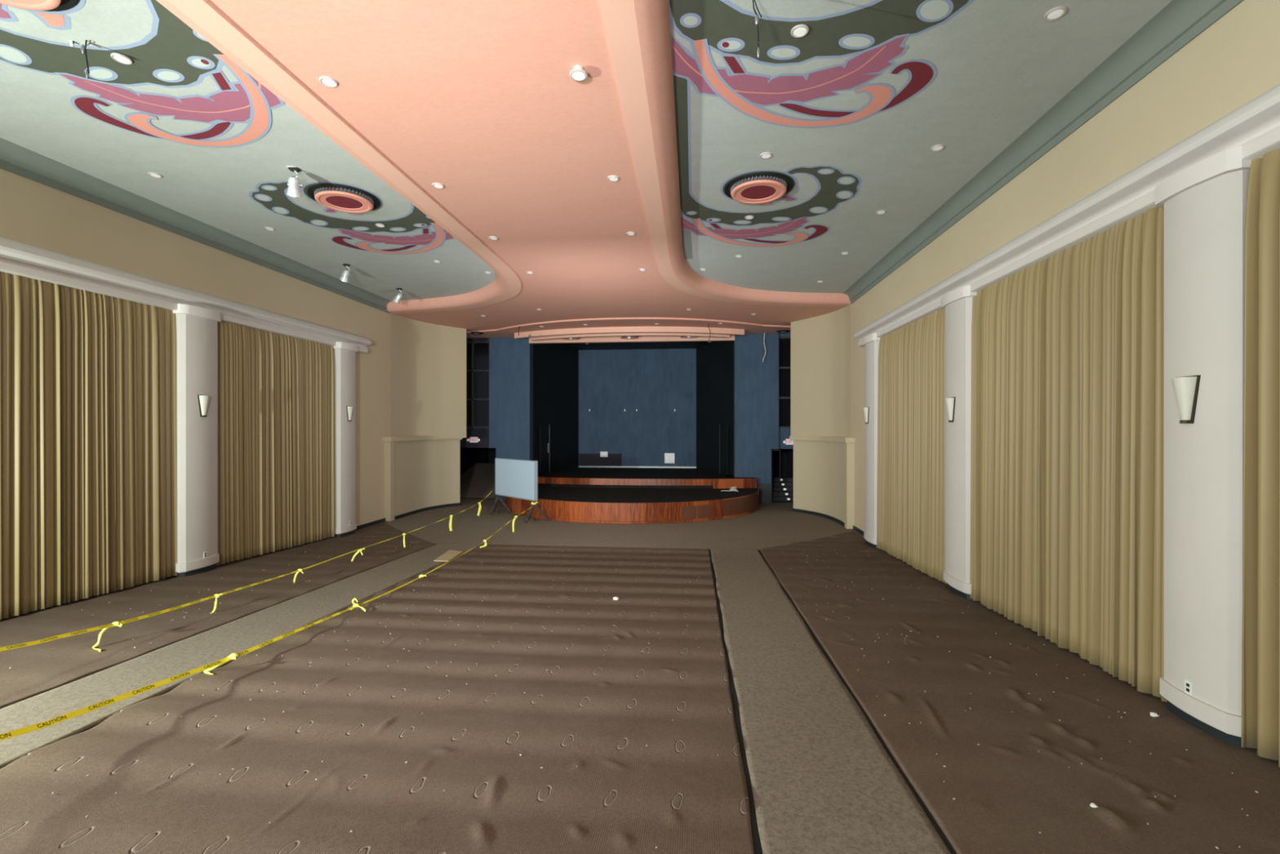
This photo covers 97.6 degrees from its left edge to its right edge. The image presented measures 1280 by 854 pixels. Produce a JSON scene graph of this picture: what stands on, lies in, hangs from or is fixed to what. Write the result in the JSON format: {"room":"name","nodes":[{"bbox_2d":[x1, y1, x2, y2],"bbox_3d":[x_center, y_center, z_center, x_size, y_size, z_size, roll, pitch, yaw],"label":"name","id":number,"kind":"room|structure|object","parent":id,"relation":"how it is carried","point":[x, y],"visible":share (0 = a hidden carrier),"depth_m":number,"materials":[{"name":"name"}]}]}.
{"room":"theater auditorium","nodes":[
{"label":"theater auditorium","id":0,"kind":"room"},
{"bbox_2d":[0,168,391,619],"bbox_3d":[-9.062,-0.343,6.580,0.160,6.654,22.600,0,0,5],"label":"wall","id":1,"kind":"structure","parent":0,"point":[33,213],"depth_m":11.20,"materials":[{"name":"beige paint"}]},
{"bbox_2d":[0,271,60,619],"bbox_3d":[-8.711,0.215,7.413,0.179,4.831,1.814,0,0,6],"label":"curtain","id":2,"kind":"object","parent":1,"relation":"hanging from","point":[30,313],"visible":0.99,"depth_m":7.95,"materials":[{"name":"beige fabric"}]},
{"bbox_2d":[59,284,177,603],"bbox_3d":[-8.545,0.250,9.290,0.171,4.900,1.906,0,0,6],"label":"curtain","id":3,"kind":"object","parent":1,"relation":"hanging from","point":[118,357],"visible":0.94,"depth_m":9.13,"materials":[{"name":"beige fabric"}]},
{"bbox_2d":[0,237,372,353],"bbox_3d":[-8.864,-2.350,5.727,0.395,0.480,20.940,0,0,5],"label":"trim","id":4,"kind":"structure","parent":1,"relation":"attached to","point":[16,258],"depth_m":9.46,"materials":[{"name":"white paint"}]},
{"bbox_2d":[166,303,221,577],"bbox_3d":[-8.391,0.288,10.584,0.425,5.037,0.890,0,0,5],"label":"column","id":5,"kind":"structure","parent":1,"relation":"attached to","point":[197,327],"depth_m":10.41,"materials":[{"name":"white paint"}]},
{"bbox_2d":[197,395,209,417],"bbox_3d":[-8.173,-0.395,10.534,0.113,0.410,0.224,0,0,5],"label":"wall sconce","id":6,"kind":"object","parent":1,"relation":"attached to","point":[203,400],"visible":1,"depth_m":10.49,"materials":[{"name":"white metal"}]},
{"bbox_2d":[203,551,207,558],"bbox_3d":[-8.219,2.416,10.588,0.010,0.116,0.072,0,0,5],"label":"wall outlet","id":7,"kind":"object","parent":1,"relation":"attached to","point":[205,553],"visible":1,"depth_m":10.58,"materials":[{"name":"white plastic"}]},
{"bbox_2d":[216,320,334,565],"bbox_3d":[-8.203,0.330,12.829,0.180,5.059,3.756,0,0,5],"label":"curtain","id":8,"kind":"object","parent":1,"relation":"hanging from","point":[276,392],"visible":0.95,"depth_m":12.47,"materials":[{"name":"beige fabric"}]},
{"bbox_2d":[165,517,386,577],"bbox_3d":[-8.973,2.542,6.521,0.030,0.883,22.500,0,0,5],"label":"baseboard","id":9,"kind":"structure","parent":1,"relation":"attached to","point":[374,522],"depth_m":16.49,"materials":[{"name":"grey rubber"}]},
{"bbox_2d":[333,341,357,537],"bbox_3d":[-7.969,0.369,15.065,0.425,5.197,0.850,0,0,5],"label":"column","id":10,"kind":"structure","parent":1,"relation":"attached to","point":[344,353],"depth_m":14.86,"materials":[{"name":"white paint"}]},
{"bbox_2d":[346,405,353,421],"bbox_3d":[-7.750,-0.355,15.014,0.113,0.410,0.224,0,0,5],"label":"wall sconce","id":11,"kind":"object","parent":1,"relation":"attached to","point":[349,409],"visible":1,"depth_m":14.96,"materials":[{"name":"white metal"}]},
{"bbox_2d":[382,435,462,520],"bbox_3d":[-7.504,1.627,19.242,0.759,2.654,3.924,0,0,18],"label":"wall","id":12,"kind":"structure","parent":0,"point":[422,473],"depth_m":19.32,"materials":[{"name":"beige paint"}]},
{"bbox_2d":[391,313,466,438],"bbox_3d":[-7.415,-1.635,19.436,0.494,4.070,3.447,0,0,26],"label":"wall","id":13,"kind":"structure","parent":0,"point":[428,360],"depth_m":19.62,"materials":[{"name":"beige paint"}]},
{"bbox_2d":[470,331,483,334],"bbox_3d":[-6.215,-3.570,21.326,0.500,0.050,0.500,0,0,5],"label":"ceiling fixture","id":14,"kind":"object","parent":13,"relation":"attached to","point":[471,332],"visible":1,"depth_m":21.24,"materials":[{"name":"black paint"}]},
{"bbox_2d":[563,337,579,340],"bbox_3d":[-2.706,-3.508,21.901,0.680,0.180,0.680,0,0,5],"label":"lamp","id":15,"kind":"object","parent":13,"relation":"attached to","point":[568,339],"visible":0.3,"depth_m":22.07,"materials":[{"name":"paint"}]},
{"bbox_2d":[466,317,791,337],"bbox_3d":[-0.541,-3.622,20.366,13.500,0.053,3.350,0,0,5],"label":"trim","id":16,"kind":"structure","parent":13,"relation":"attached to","point":[749,328],"depth_m":19.89,"materials":[{"name":"paint"}]},
{"bbox_2d":[620,336,637,339],"bbox_3d":[-0.416,-3.508,21.685,0.680,0.180,0.680,0,0,5],"label":"lamp","id":17,"kind":"object","parent":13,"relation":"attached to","point":[622,337],"visible":0.53,"depth_m":21.80,"materials":[{"name":"metal"}]},
{"bbox_2d":[514,326,744,338],"bbox_3d":[-0.520,-3.500,20.638,8.700,0.200,1.095,0,0,5],"label":"trim","id":18,"kind":"structure","parent":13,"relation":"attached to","point":[615,329],"depth_m":20.23,"materials":[{"name":"paint"}]},
{"bbox_2d":[530,333,729,341],"bbox_3d":[-0.471,-3.490,21.161,7.700,0.220,0.947,0,0,5],"label":"trim","id":19,"kind":"structure","parent":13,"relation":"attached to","point":[702,335],"depth_m":20.82,"materials":[{"name":"paint"}]},
{"bbox_2d":[680,336,697,338],"bbox_3d":[1.873,-3.508,21.469,0.680,0.180,0.680,0,0,5],"label":"lamp","id":20,"kind":"object","parent":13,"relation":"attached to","point":[686,337],"visible":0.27,"depth_m":21.62,"materials":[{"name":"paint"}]},
{"bbox_2d":[460,447,488,475],"bbox_3d":[-8.674,-0.408,24.121,0.120,6.784,11.600,0,0,5],"label":"wall","id":21,"kind":"structure","parent":0,"point":[469,456],"depth_m":27.65,"materials":[{"name":"black paint"}]},
{"bbox_2d":[460,337,488,447],"bbox_3d":[-7.425,-0.363,23.099,2.700,6.594,0.200,0,0,5],"label":"wall","id":22,"kind":"structure","parent":0,"point":[482,433],"depth_m":22.93,"materials":[{"name":"black paint"}]},
{"bbox_2d":[466,436,479,442],"bbox_3d":[-6.805,0.523,22.892,0.566,0.220,0.117,0,0,5],"label":"exit sign","id":23,"kind":"object","parent":22,"relation":"attached to","point":[472,439],"visible":1,"depth_m":22.90,"materials":[{"name":"white"}]},
{"bbox_2d":[466,341,488,427],"bbox_3d":[-6.881,-1.730,23.008,1.600,3.560,0.120,0,0,5],"label":"window","id":24,"kind":"structure","parent":22,"relation":"in","point":[477,352],"depth_m":23.00,"materials":[{"name":"black glass"}]},
{"bbox_2d":[488,337,533,460],"bbox_3d":[-5.247,-0.363,22.869,1.680,6.594,0.550,0,0,5],"label":"wall","id":25,"kind":"structure","parent":0,"point":[510,358],"depth_m":22.60,"materials":[{"name":"blue paint"}]},
{"bbox_2d":[533,343,578,473],"bbox_3d":[-3.727,-0.890,25.072,0.100,5.680,4.324,0,0,19],"label":"wall","id":26,"kind":"structure","parent":0,"point":[555,366],"depth_m":25.07,"materials":[{"name":"black paint"}]},
{"bbox_2d":[539,424,550,473],"bbox_3d":[-4.047,0.925,23.821,0.120,2.050,0.800,0,0,19],"label":"door","id":27,"kind":"structure","parent":26,"relation":"in","point":[544,429],"depth_m":23.78,"materials":[{"name":"black paint"}]},
{"bbox_2d":[0,0,1244,331],"bbox_3d":[-1.703,-3.745,8.573,17.400,0.311,27.950,0,0,5],"label":"ceiling","id":28,"kind":"structure","parent":0,"point":[479,100],"depth_m":7.38,"materials":[{"name":"paint"}]},
{"bbox_2d":[0,0,77,11],"bbox_3d":[-5.467,-3.839,4.674,1.090,0.104,1.090,0,0,5],"label":"ceiling medallion","id":29,"kind":"object","parent":28,"relation":"attached to","point":[33,5],"visible":1,"depth_m":5.04,"materials":[{"name":"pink paint"}]},
{"bbox_2d":[70,40,90,79],"bbox_3d":[-5.649,-3.866,5.655,0.224,0.716,0.040,0,0,5],"label":"cable","id":30,"kind":"object","parent":28,"relation":"hanging from","point":[83,48],"visible":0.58,"depth_m":5.64,"materials":[{"name":"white plastic"}]},
{"bbox_2d":[110,53,132,64],"bbox_3d":[-5.469,-3.883,5.910,0.172,0.016,0.172,0,0,5],"label":"recessed light","id":31,"kind":"object","parent":28,"relation":"in","point":[120,58],"visible":1,"depth_m":5.90,"materials":[{"name":"white plastic"}]},
{"bbox_2d":[0,0,284,147],"bbox_3d":[-5.701,-3.895,4.700,2.965,0.008,6.156,0,0,5],"label":"mural","id":32,"kind":"object","parent":28,"relation":"attached to","point":[173,55],"visible":0.91,"depth_m":6.22,"materials":[{"name":"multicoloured paint"}]},
{"bbox_2d":[147,172,162,177],"bbox_3d":[-7.500,-3.892,8.662,0.172,0.016,0.172,0,0,5],"label":"recessed light","id":33,"kind":"object","parent":28,"relation":"in","point":[151,174],"visible":1,"depth_m":8.65,"materials":[{"name":"white plastic"}]},
{"bbox_2d":[264,226,275,231],"bbox_3d":[-7.279,-3.892,11.012,0.172,0.016,0.172,0,0,5],"label":"recessed light","id":34,"kind":"object","parent":28,"relation":"in","point":[265,228],"visible":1,"depth_m":11.00,"materials":[{"name":"white plastic"}]},
{"bbox_2d":[286,167,302,197],"bbox_3d":[-5.233,-3.686,8.500,0.207,0.428,0.269,0,0,-42],"label":"ceiling spotlight","id":35,"kind":"object","parent":28,"relation":"attached to","point":[294,186],"visible":1,"depth_m":8.43,"materials":[{"name":"grey metal"}]},
{"bbox_2d":[319,76,337,87],"bbox_3d":[-3.289,-3.642,5.915,0.172,0.016,0.172,0,0,5],"label":"recessed light","id":36,"kind":"object","parent":28,"relation":"in","point":[326,81],"visible":1,"depth_m":5.91,"materials":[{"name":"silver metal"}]},
{"bbox_2d":[306,183,380,213],"bbox_3d":[-5.011,-3.839,9.503,1.090,0.104,1.090,0,0,5],"label":"ceiling medallion","id":37,"kind":"object","parent":28,"relation":"attached to","point":[344,198],"visible":1,"depth_m":9.35,"materials":[{"name":"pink paint"}]},
{"bbox_2d":[339,263,351,282],"bbox_3d":[-7.089,-3.686,13.482,0.269,0.428,0.207,0,0,19],"label":"ceiling spotlight","id":38,"kind":"object","parent":28,"relation":"attached to","point":[345,275],"visible":1,"depth_m":13.40,"materials":[{"name":"silver metal"}]},
{"bbox_2d":[248,181,454,254],"bbox_3d":[-5.212,-3.895,9.890,2.965,0.008,6.882,0,0,5],"label":"mural","id":39,"kind":"object","parent":28,"relation":"attached to","point":[273,197],"visible":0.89,"depth_m":10.76,"materials":[{"name":"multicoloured paint"}]},
{"bbox_2d":[375,223,385,227],"bbox_3d":[-5.008,-3.883,10.798,0.172,0.016,0.172,0,0,5],"label":"recessed light","id":40,"kind":"object","parent":28,"relation":"in","point":[380,225],"visible":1,"depth_m":10.79,"materials":[{"name":"white plastic"}]},
{"bbox_2d":[392,288,402,303],"bbox_3d":[-6.834,-3.686,15.797,0.269,0.428,0.207,0,0,-4],"label":"ceiling spotlight","id":41,"kind":"object","parent":28,"relation":"attached to","point":[397,298],"visible":1,"depth_m":15.72,"materials":[{"name":"silver metal"}]},
{"bbox_2d":[431,182,444,188],"bbox_3d":[-3.049,-3.642,8.464,0.172,0.016,0.172,0,0,5],"label":"recessed light","id":42,"kind":"object","parent":28,"relation":"in","point":[437,185],"visible":1,"depth_m":8.45,"materials":[{"name":"white"}]},
{"bbox_2d":[488,236,497,239],"bbox_3d":[-2.828,-3.642,10.813,0.172,0.016,0.172,0,0,5],"label":"recessed light","id":43,"kind":"object","parent":28,"relation":"in","point":[490,237],"visible":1,"depth_m":10.78,"materials":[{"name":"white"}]},
{"bbox_2d":[568,65,587,81],"bbox_3d":[-0.627,-3.611,5.704,0.188,0.078,0.188,0,0,5],"label":"recessed light","id":44,"kind":"object","parent":28,"relation":"in","point":[578,73],"visible":1,"depth_m":5.68,"materials":[{"name":"silver metal"}]},
{"bbox_2d":[607,175,618,181],"bbox_3d":[-0.391,-3.642,8.213,0.172,0.016,0.172,0,0,5],"label":"recessed light","id":45,"kind":"object","parent":28,"relation":"in","point":[611,178],"visible":1,"depth_m":8.20,"materials":[{"name":"white plastic"}]},
{"bbox_2d":[626,231,635,235],"bbox_3d":[-0.169,-3.642,10.562,0.172,0.016,0.172,0,0,5],"label":"recessed light","id":46,"kind":"object","parent":28,"relation":"in","point":[629,233],"visible":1,"depth_m":10.55,"materials":[{"name":"white"}]},
{"bbox_2d":[744,215,754,219],"bbox_3d":[2.029,-3.883,10.385,0.172,0.016,0.172,0,0,5],"label":"recessed light","id":47,"kind":"object","parent":28,"relation":"in","point":[748,217],"visible":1,"depth_m":10.37,"materials":[{"name":"white plastic"}]},
{"bbox_2d":[752,0,761,57],"bbox_3d":[1.027,-3.571,4.925,0.092,0.658,0.040,0,0,5],"label":"cable","id":48,"kind":"object","parent":28,"relation":"hanging from","point":[757,19],"visible":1,"depth_m":4.92,"materials":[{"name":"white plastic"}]},
{"bbox_2d":[724,172,793,204],"bbox_3d":[1.924,-3.839,9.100,1.090,0.104,1.090,0,0,5],"label":"ceiling medallion","id":49,"kind":"object","parent":28,"relation":"attached to","point":[758,188],"visible":1,"depth_m":8.94,"materials":[{"name":"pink paint"}]},
{"bbox_2d":[762,333,765,362],"bbox_3d":[4.761,-3.041,21.448,0.128,1.122,0.036,0,0,5],"label":"hanging cable","id":50,"kind":"object","parent":28,"relation":"hanging from","point":[764,333],"visible":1,"depth_m":21.44,"materials":[{"name":"grey plastic"}]},
{"bbox_2d":[760,152,772,159],"bbox_3d":[1.807,-3.892,8.036,0.172,0.016,0.172,0,0,5],"label":"recessed light","id":51,"kind":"object","parent":28,"relation":"in","point":[764,155],"visible":1,"depth_m":8.02,"materials":[{"name":"white plastic"}]},
{"bbox_2d":[673,75,862,258],"bbox_3d":[2.164,-3.895,9.446,2.965,0.008,6.882,0,0,5],"label":"mural","id":52,"kind":"object","parent":28,"relation":"attached to","point":[836,187],"visible":0.91,"depth_m":9.92,"materials":[{"name":"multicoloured paint"}]},
{"bbox_2d":[776,329,790,333],"bbox_3d":[5.362,-3.570,20.971,0.500,0.050,0.500,0,0,5],"label":"ceiling fixture","id":53,"kind":"object","parent":28,"relation":"attached to","point":[780,331],"visible":1,"depth_m":20.89,"materials":[{"name":"black paint"}]},
{"bbox_2d":[791,24,808,37],"bbox_3d":[1.568,-3.883,5.497,0.172,0.016,0.172,0,0,5],"label":"recessed light","id":54,"kind":"object","parent":28,"relation":"in","point":[800,30],"visible":1,"depth_m":5.48,"materials":[{"name":"white plastic"}]},
{"bbox_2d":[669,0,973,128],"bbox_3d":[1.674,-3.895,4.256,2.965,0.008,6.156,0,0,5],"label":"mural","id":55,"kind":"object","parent":28,"relation":"attached to","point":[875,33],"visible":1,"depth_m":5.85,"materials":[{"name":"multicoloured paint"}]},
{"bbox_2d":[875,210,885,214],"bbox_3d":[4.373,-3.892,10.164,0.172,0.016,0.172,0,0,5],"label":"recessed light","id":56,"kind":"object","parent":28,"relation":"in","point":[879,212],"visible":1,"depth_m":10.16,"materials":[{"name":"white plastic"}]},
{"bbox_2d":[930,144,944,151],"bbox_3d":[4.152,-3.892,7.815,0.172,0.016,0.172,0,0,5],"label":"recessed light","id":57,"kind":"object","parent":28,"relation":"in","point":[939,147],"visible":1,"depth_m":7.81,"materials":[{"name":"white plastic"}]},
{"bbox_2d":[1044,6,1066,20],"bbox_3d":[3.913,-3.892,5.276,0.172,0.016,0.172,0,0,5],"label":"recessed light","id":58,"kind":"object","parent":28,"relation":"in","point":[1057,12],"visible":1,"depth_m":5.26,"materials":[{"name":"white plastic"}]},
{"bbox_2d":[558,341,713,350],"bbox_3d":[-0.076,-3.760,25.821,17.400,0.080,6.800,0,0,5],"label":"ceiling","id":59,"kind":"structure","parent":0,"point":[680,344],"depth_m":25.64,"materials":[{"name":"black paint"}]},
{"bbox_2d":[578,348,696,466],"bbox_3d":[-0.142,-0.885,26.932,5.660,5.670,0.200,0,0,5],"label":"wall","id":60,"kind":"structure","parent":0,"point":[655,383],"depth_m":26.83,"materials":[{"name":"blue paint"}]},
{"bbox_2d":[578,453,622,466],"bbox_3d":[-1.915,1.580,26.993,2.080,0.600,0.012,0,0,5],"label":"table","id":61,"kind":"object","parent":60,"relation":"attached to","point":[584,459],"depth_m":26.99,"materials":[{"name":"black paint"}]},
{"bbox_2d":[600,451,607,457],"bbox_3d":[-1.734,1.310,26.950,0.364,0.260,0.040,0,0,5],"label":"junction box","id":62,"kind":"object","parent":60,"relation":"attached to","point":[602,454],"visible":1,"depth_m":26.94,"materials":[{"name":"grey metal"}]},
{"bbox_2d":[578,466,696,467],"bbox_3d":[-0.153,1.915,26.818,5.660,0.070,0.030,0,0,5],"label":"baseboard","id":63,"kind":"structure","parent":60,"relation":"attached to","point":[579,466],"depth_m":26.80,"materials":[{"name":"grey metal"}]},
{"bbox_2d":[664,453,674,462],"bbox_3d":[1.409,1.486,26.665,0.480,0.480,0.040,0,0,5],"label":"junction box","id":64,"kind":"object","parent":60,"relation":"attached to","point":[668,457],"visible":1,"depth_m":26.65,"materials":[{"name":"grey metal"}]},
{"bbox_2d":[0,497,1279,853],"bbox_3d":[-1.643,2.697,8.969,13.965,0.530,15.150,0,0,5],"label":"floor","id":65,"kind":"structure","parent":0,"point":[600,700],"depth_m":4.91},
{"bbox_2d":[0,488,493,651],"bbox_3d":[-5.814,2.364,11.119,0.326,1.127,15.986,0,0,6],"label":"caution tape","id":66,"kind":"object","parent":65,"relation":"on","point":[104,627],"visible":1,"depth_m":7.27,"materials":[{"name":"yellow plastic"}]},
{"bbox_2d":[0,501,537,740],"bbox_3d":[-4.057,2.290,9.469,0.424,1.264,16.149,0,0,5],"label":"caution tape","id":67,"kind":"object","parent":65,"relation":"on","point":[60,718],"visible":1,"depth_m":5.27,"materials":[{"name":"yellow plastic"}]},
{"bbox_2d":[433,549,462,561],"bbox_3d":[-4.157,2.808,12.253,0.359,0.059,1.271,0,0,-4],"label":"plywood sheet","id":68,"kind":"object","parent":65,"relation":"on","point":[450,554],"visible":1,"depth_m":12.19,"materials":[{"name":"beige wood"}]},
{"bbox_2d":[460,462,495,497],"bbox_3d":[-7.010,2.367,25.471,2.740,1.134,4.600,0,0,5],"label":"ramp","id":69,"kind":"object","parent":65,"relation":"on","point":[478,481],"visible":0.46,"depth_m":25.10,"materials":[{"name":"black carpet"}]},
{"bbox_2d":[315,530,876,551],"bbox_3d":[-1.130,2.910,14.324,14.180,0.060,1.710,0,0,5],"label":"floor","id":70,"kind":"structure","parent":65,"relation":"on","point":[668,542],"depth_m":14.31,"materials":[{"name":"brown carpet"}]},
{"bbox_2d":[356,497,863,539],"bbox_3d":[-0.708,2.952,18.799,16.980,0.024,7.300,0,0,5],"label":"floor","id":71,"kind":"structure","parent":65,"relation":"on","point":[773,520],"depth_m":16.60,"materials":[{"name":"brown carpet"}]},
{"bbox_2d":[489,457,547,522],"bbox_3d":[-4.136,1.990,18.316,0.753,1.871,2.876,0,0,-45],"label":"board","id":72,"kind":"object","parent":71,"relation":"on","point":[513,477],"visible":1,"depth_m":18.14,"materials":[{"name":"blue"}]},
{"bbox_2d":[505,466,759,524],"bbox_3d":[-0.142,2.442,22.995,9.540,0.984,12.040,0,0,5],"label":"stage","id":73,"kind":"object","parent":71,"relation":"on","point":[626,495],"visible":0.87,"depth_m":18.99,"materials":[{"name":"black wood"}]},
{"bbox_2d":[720,486,737,491],"bbox_3d":[3.212,2.220,20.086,0.626,0.184,0.266,0,0,5],"label":"cable bundle","id":74,"kind":"object","parent":73,"relation":"on","point":[735,487],"visible":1,"depth_m":19.99,"materials":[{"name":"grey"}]},
{"bbox_2d":[9,542,1257,848],"bbox_3d":[-1.616,2.688,8.679,13.356,0.395,10.988,0,0,5],"label":"lint","id":75,"kind":"object","parent":65,"relation":"on","point":[1217,847],"visible":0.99,"depth_m":5.43,"materials":[{"name":"beige"}]},
{"bbox_2d":[772,476,793,501],"bbox_3d":[5.964,2.522,22.935,1.530,0.825,1.612,0,0,5],"label":"staircase","id":76,"kind":"structure","parent":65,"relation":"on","point":[786,493],"depth_m":22.70,"materials":[{"name":"grey carpet"}]},
{"bbox_2d":[772,449,780,491],"bbox_3d":[5.429,1.924,22.590,0.470,2.020,0.040,0,0,5],"label":"door frame","id":77,"kind":"structure","parent":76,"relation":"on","point":[772,450],"depth_m":22.55,"materials":[{"name":"grey metal"}]},
{"bbox_2d":[1089,803,1097,807],"bbox_3d":[3.034,2.530,3.739,0.047,0.024,0.043,0,0,5],"label":"crumpled paper","id":78,"kind":"object","parent":65,"relation":"on","point":[1093,805],"visible":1,"depth_m":3.73,"materials":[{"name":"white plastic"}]},
{"bbox_2d":[1150,711,1159,716],"bbox_3d":[4.607,2.576,5.014,0.064,0.037,0.060,0,0,-32],"label":"crumpled paper","id":79,"kind":"object","parent":65,"relation":"on","point":[1152,713],"visible":1,"depth_m":5.00,"materials":[{"name":"white paper"}]},
{"bbox_2d":[488,448,793,476],"bbox_3d":[0.238,-0.383,29.156,17.400,6.834,0.100,0,0,5],"label":"wall","id":80,"kind":"structure","parent":0,"point":[786,455],"depth_m":28.45,"materials":[{"name":"black paint"}]},
{"bbox_2d":[696,341,733,475],"bbox_3d":[3.244,-0.890,24.420,0.100,5.680,4.447,0,0,-14],"label":"wall","id":81,"kind":"structure","parent":0,"point":[715,359],"depth_m":24.43,"materials":[{"name":"black paint"}]},
{"bbox_2d":[719,424,728,475],"bbox_3d":[3.452,0.925,23.123,0.060,2.050,0.800,0,0,-14],"label":"door","id":82,"kind":"structure","parent":81,"relation":"in","point":[723,428],"depth_m":23.06,"materials":[{"name":"black paint"}]},
{"bbox_2d":[733,333,778,483],"bbox_3d":[4.540,-0.363,21.946,1.680,6.594,0.550,0,0,5],"label":"wall","id":83,"kind":"structure","parent":0,"point":[756,382],"depth_m":21.67,"materials":[{"name":"blue paint"}]},
{"bbox_2d":[528,334,734,343],"bbox_3d":[-0.379,-3.510,22.133,8.150,0.300,0.200,0,0,5],"label":"trim","id":84,"kind":"structure","parent":83,"relation":"attached to","point":[602,339],"depth_m":22.06,"materials":[{"name":"paint"}]},
{"bbox_2d":[756,483,771,502],"bbox_3d":[4.742,2.559,21.635,0.680,0.750,0.030,0,0,5],"label":"baseboard","id":85,"kind":"structure","parent":83,"relation":"attached to","point":[765,489],"depth_m":21.61,"materials":[{"name":"grey rubber"}]},
{"bbox_2d":[771,448,772,502],"bbox_3d":[5.152,1.892,22.039,0.080,2.084,0.250,0,0,5],"label":"door","id":86,"kind":"structure","parent":83,"relation":"in","point":[771,449],"depth_m":21.91,"materials":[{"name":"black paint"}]},
{"bbox_2d":[778,333,793,448],"bbox_3d":[6.723,-0.363,21.765,2.700,6.594,0.200,0,0,5],"label":"wall","id":87,"kind":"structure","parent":0,"point":[784,433],"depth_m":21.77,"materials":[{"name":"blue stone"}]},
{"bbox_2d":[778,336,791,428],"bbox_3d":[6.171,-1.730,21.777,1.600,3.560,0.120,0,0,5],"label":"window","id":88,"kind":"structure","parent":87,"relation":"in","point":[784,343],"depth_m":21.84,"materials":[{"name":"black glass"}]},
{"bbox_2d":[782,439,793,444],"bbox_3d":[5.830,0.574,21.700,0.566,0.220,0.117,0,0,5],"label":"exit sign","id":89,"kind":"object","parent":87,"relation":"attached to","point":[788,442],"visible":0.65,"depth_m":21.71,"materials":[{"name":"white plastic"}]},
{"bbox_2d":[791,303,850,436],"bbox_3d":[5.936,-1.635,18.068,0.434,4.070,3.273,0,0,-17],"label":"wall","id":90,"kind":"structure","parent":0,"point":[820,345],"depth_m":18.26,"materials":[{"name":"beige paint"}]},
{"bbox_2d":[789,435,854,528],"bbox_3d":[5.909,1.627,17.832,0.770,2.654,3.699,0,0,-13],"label":"wall","id":91,"kind":"structure","parent":0,"point":[824,465],"depth_m":18.17,"materials":[{"name":"beige paint"}]},
{"bbox_2d":[850,0,1279,531],"bbox_3d":[5.214,-0.343,5.234,0.160,6.654,22.600,0,0,5],"label":"wall","id":92,"kind":"structure","parent":0,"point":[1234,61],"depth_m":6.34,"materials":[{"name":"beige paint"}]},
{"bbox_2d":[853,525,863,535],"bbox_3d":[5.115,2.542,5.193,0.030,0.883,22.500,0,0,5],"label":"baseboard","id":93,"kind":"structure","parent":92,"relation":"attached to","point":[858,530],"depth_m":15.59,"materials":[{"name":"grey rubber"}]},
{"bbox_2d":[862,406,869,423],"bbox_3d":[5.542,-0.285,13.761,0.113,0.410,0.224,0,0,5],"label":"wall sconce","id":94,"kind":"object","parent":92,"relation":"attached to","point":[866,410],"visible":1,"depth_m":13.70,"materials":[{"name":"white glass"}]},
{"bbox_2d":[862,333,879,547],"bbox_3d":[5.743,0.368,13.742,0.385,5.196,0.950,0,0,5],"label":"column","id":95,"kind":"structure","parent":92,"relation":"attached to","point":[871,342],"depth_m":13.53,"materials":[{"name":"white paint"}]},
{"bbox_2d":[876,308,946,583],"bbox_3d":[5.538,0.328,11.497,0.222,5.057,3.676,0,0,5],"label":"curtain","id":96,"kind":"object","parent":92,"relation":"hanging from","point":[911,489],"visible":0.87,"depth_m":11.07,"materials":[{"name":"beige fabric"}]},
{"bbox_2d":[944,396,955,422],"bbox_3d":[5.119,-0.285,9.280,0.113,0.410,0.224,0,0,5],"label":"wall sconce","id":97,"kind":"object","parent":92,"relation":"attached to","point":[950,402],"visible":1,"depth_m":9.22,"materials":[{"name":"white glass"}]},
{"bbox_2d":[941,284,977,599],"bbox_3d":[5.320,0.288,9.261,0.385,5.036,0.950,0,0,5],"label":"column","id":98,"kind":"structure","parent":92,"relation":"attached to","point":[957,304],"depth_m":9.06,"materials":[{"name":"white paint"}]},
{"bbox_2d":[853,84,1279,346],"bbox_3d":[4.860,-2.350,4.433,0.395,0.480,20.940,0,0,5],"label":"trim","id":99,"kind":"structure","parent":92,"relation":"attached to","point":[1255,126],"depth_m":5.84,"materials":[{"name":"white paint"}]},
{"bbox_2d":[969,207,1167,702],"bbox_3d":[5.115,0.248,7.018,0.226,4.897,3.694,0,0,5],"label":"curtain","id":100,"kind":"object","parent":92,"relation":"hanging from","point":[1067,421],"visible":0.92,"depth_m":6.46,"materials":[{"name":"beige fabric"}]},
{"bbox_2d":[1171,374,1200,423],"bbox_3d":[4.702,-0.235,4.860,0.113,0.410,0.224,0,0,5],"label":"wall sconce","id":101,"kind":"object","parent":92,"relation":"attached to","point":[1185,388],"visible":1,"depth_m":4.81,"materials":[{"name":"white glass"}]},
{"bbox_2d":[1184,679,1191,695],"bbox_3d":[4.754,2.258,4.855,0.010,0.116,0.072,0,0,5],"label":"wall outlet","id":102,"kind":"object","parent":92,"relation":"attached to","point":[1188,685],"visible":1,"depth_m":4.85,"materials":[{"name":"white plastic"}]},
{"bbox_2d":[1155,146,1254,748],"bbox_3d":[4.904,0.209,4.841,0.385,4.878,0.810,0,0,5],"label":"column","id":103,"kind":"structure","parent":92,"relation":"attached to","point":[1204,203],"depth_m":4.68,"materials":[{"name":"white paint"}]},
{"bbox_2d":[1241,148,1279,767],"bbox_3d":[4.698,0.169,2.582,0.232,4.740,3.784,0,0,5],"label":"curtain","id":104,"kind":"object","parent":92,"relation":"hanging from","point":[1260,641],"visible":0.97,"depth_m":4.31,"materials":[{"name":"beige fabric"}]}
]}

